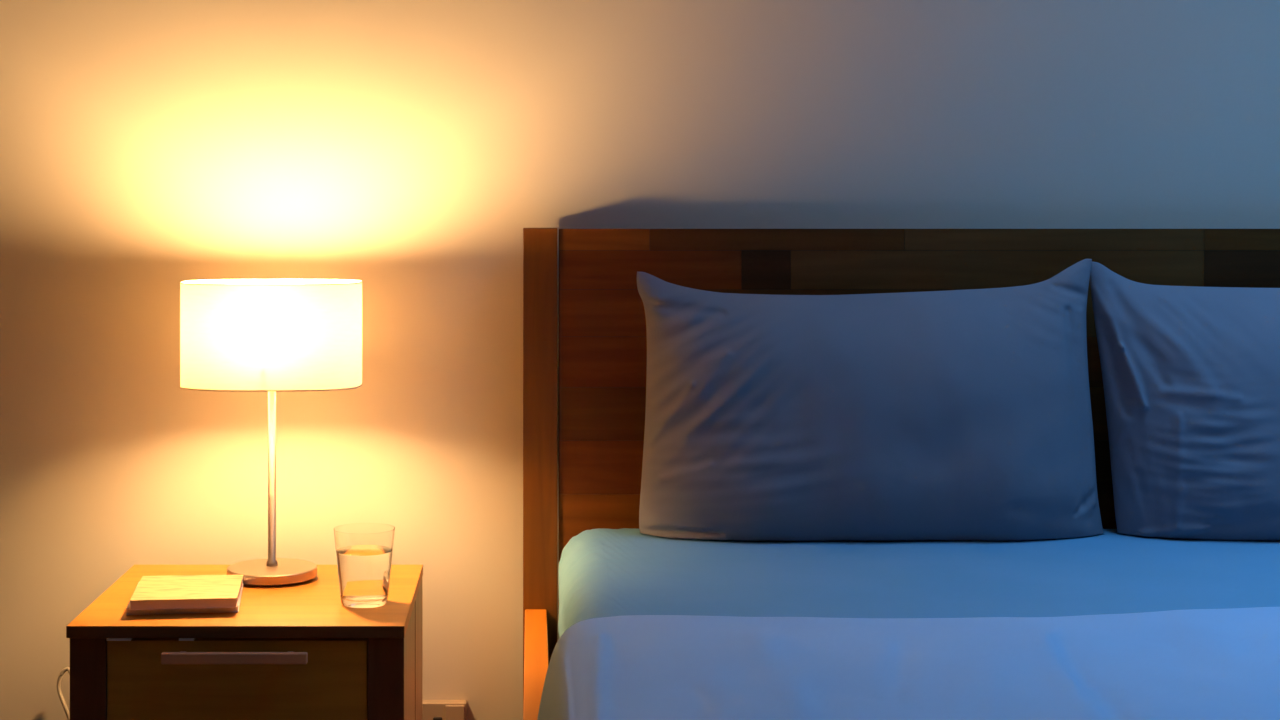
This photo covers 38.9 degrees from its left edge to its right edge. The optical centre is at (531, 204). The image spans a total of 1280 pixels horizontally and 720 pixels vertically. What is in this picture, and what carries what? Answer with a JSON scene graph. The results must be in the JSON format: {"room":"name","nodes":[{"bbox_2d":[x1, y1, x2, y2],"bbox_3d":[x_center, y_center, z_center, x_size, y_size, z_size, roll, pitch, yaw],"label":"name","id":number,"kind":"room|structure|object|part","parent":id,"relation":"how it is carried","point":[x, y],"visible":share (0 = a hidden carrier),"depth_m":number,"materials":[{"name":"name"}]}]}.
{"room":"bedroom","nodes":[
{"label":"bedroom","id":0,"kind":"room"},
{"bbox_2d":[0,0,1279,719],"bbox_3d":[0.500,-0.140,2.990,4.700,2.500,0.100,0,0,0],"label":"wall","id":1,"kind":"structure","parent":0,"point":[404,149],"depth_m":2.94,"materials":[{"name":"paint"}]},
{"bbox_2d":[57,667,69,719],"bbox_3d":[-0.733,0.917,2.900,0.068,0.346,0.014,0,0,23],"label":"power cord","id":2,"kind":"object","parent":1,"relation":"attached to","point":[65,669],"visible":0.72,"depth_m":2.91,"materials":[{"name":"plastic"}]},
{"bbox_2d":[422,700,466,719],"bbox_3d":[-0.147,0.842,2.927,0.083,0.075,0.026,0,0,0],"label":"wall outlet","id":3,"kind":"object","parent":1,"relation":"attached to","point":[431,709],"visible":0.86,"depth_m":2.92,"materials":[{"name":"plastic"}]},
{"bbox_3d":[0.500,1.160,0.920,4.700,0.100,4.240,0,0,0],"label":"floor","id":4,"kind":"structure","parent":0,"visible":0},
{"bbox_2d":[66,565,422,719],"bbox_3d":[-0.396,0.836,2.606,0.452,0.548,0.433,0,0,0],"label":"nightstand","id":5,"kind":"object","parent":4,"relation":"on","point":[294,651],"visible":0.94,"depth_m":2.42,"materials":[{"name":"brown wood"}]},
{"bbox_3d":[-0.594,0.844,2.437,0.048,0.532,0.046,0,0,0],"label":"leg","id":6,"kind":"part","parent":5,"relation":"part of","materials":[{"name":"brown wood"}]},
{"bbox_2d":[126,583,242,614],"bbox_3d":[-0.491,0.557,2.571,0.152,0.009,0.182,0,0,-7],"label":"notebook","id":7,"kind":"object","parent":5,"relation":"on","point":[203,610],"visible":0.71,"depth_m":2.48,"materials":[{"name":"beige paper"}]},
{"bbox_2d":[130,575,242,609],"bbox_3d":[-0.484,0.545,2.547,0.145,0.013,0.163,0,0,-6],"label":"notebook","id":8,"kind":"object","parent":7,"relation":"on","point":[182,591],"visible":1,"depth_m":2.51,"materials":[{"name":"paper"}]},
{"bbox_3d":[-0.394,0.600,2.403,0.194,0.015,0.028,0,0,0],"label":"handle","id":9,"kind":"part","parent":5,"relation":"part of","materials":[{"name":"silver metal"}]},
{"bbox_3d":[-0.394,0.679,2.425,0.348,0.192,0.018,0,0,0],"label":"drawer","id":10,"kind":"part","parent":5,"relation":"part of","materials":[{"name":"brown wood"}]},
{"bbox_2d":[180,279,361,585],"bbox_3d":[-0.391,0.338,2.715,0.269,0.446,0.176,0,0,0],"label":"table lamp","id":11,"kind":"object","parent":5,"relation":"on","point":[271,336],"visible":0.98,"depth_m":2.63,"materials":[{"name":"fabric"}]},
{"bbox_3d":[-0.391,0.193,2.715,0.268,0.156,0.176,0,0,0],"label":"lamp shade","id":12,"kind":"part","parent":11,"relation":"part of","materials":[{"name":"fabric"}]},
{"bbox_2d":[334,523,394,607],"bbox_3d":[-0.236,0.508,2.545,0.086,0.106,0.086,0,0,0],"label":"drinking glass","id":13,"kind":"object","parent":5,"relation":"on","point":[364,551],"visible":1,"depth_m":2.51,"materials":[{"name":"clear glass"}]},
{"bbox_3d":[-0.195,0.844,2.437,0.048,0.532,0.046,0,0,0],"label":"leg","id":14,"kind":"part","parent":5,"relation":"part of","materials":[{"name":"brown wood"}]},
{"bbox_3d":[-0.180,0.784,2.557,0.017,0.412,0.192,0,0,0],"label":"panel","id":15,"kind":"part","parent":5,"relation":"part of","materials":[{"name":"brown wood"}]},
{"bbox_3d":[-0.195,0.844,2.737,0.048,0.532,0.165,0,0,0],"label":"leg","id":16,"kind":"part","parent":5,"relation":"part of","materials":[{"name":"brown wood"}]},
{"bbox_2d":[523,228,1279,719],"bbox_3d":[0.893,0.573,1.835,1.814,1.074,2.151,0,0,0],"label":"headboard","id":17,"kind":"object","parent":4,"relation":"on","point":[603,332],"visible":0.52,"depth_m":2.87,"materials":[{"name":"brown wood"}]},
{"bbox_3d":[0.006,0.741,1.833,0.034,0.200,2.066,0,0,0],"label":"rail","id":18,"kind":"part","parent":17,"relation":"part of","materials":[{"name":"brown wood"}]},
{"bbox_3d":[0.013,0.573,2.889,0.055,1.074,0.045,0,0,0],"label":"headboard post","id":19,"kind":"part","parent":17,"relation":"part of","materials":[{"name":"brown wood"}]},
{"bbox_2d":[558,528,1279,639],"bbox_3d":[0.887,0.656,1.841,1.695,0.300,2.043,0,0,0],"label":"fitted sheet","id":20,"kind":"object","parent":17,"relation":"on","point":[625,571],"visible":0.47,"depth_m":2.47,"materials":[{"name":"teal fabric"}]},
{"bbox_2d":[637,259,1103,540],"bbox_3d":[0.524,0.295,2.775,0.724,0.422,0.173,0,0,0],"label":"pillow","id":21,"kind":"object","parent":20,"relation":"on","point":[966,414],"visible":1,"depth_m":2.72,"materials":[{"name":"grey fabric"}]},
{"bbox_2d":[537,607,1279,719],"bbox_3d":[0.889,0.562,1.521,1.772,0.156,1.464,0,0,0],"label":"duvet","id":22,"kind":"object","parent":20,"relation":"on","point":[1190,664],"visible":1,"depth_m":1.93,"materials":[{"name":"blue fabric"}]},
{"bbox_2d":[1090,262,1279,539],"bbox_3d":[1.255,0.297,2.779,0.768,0.418,0.166,0,0,0],"label":"pillow","id":23,"kind":"object","parent":20,"relation":"on","point":[1191,374],"visible":1,"depth_m":2.74,"materials":[{"name":"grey fabric"}]},
{"bbox_3d":[0.893,0.384,2.885,1.700,0.691,0.031,0,0,0],"label":"headboard panel","id":24,"kind":"part","parent":17,"relation":"part of","materials":[{"name":"brown wood"}]}
]}

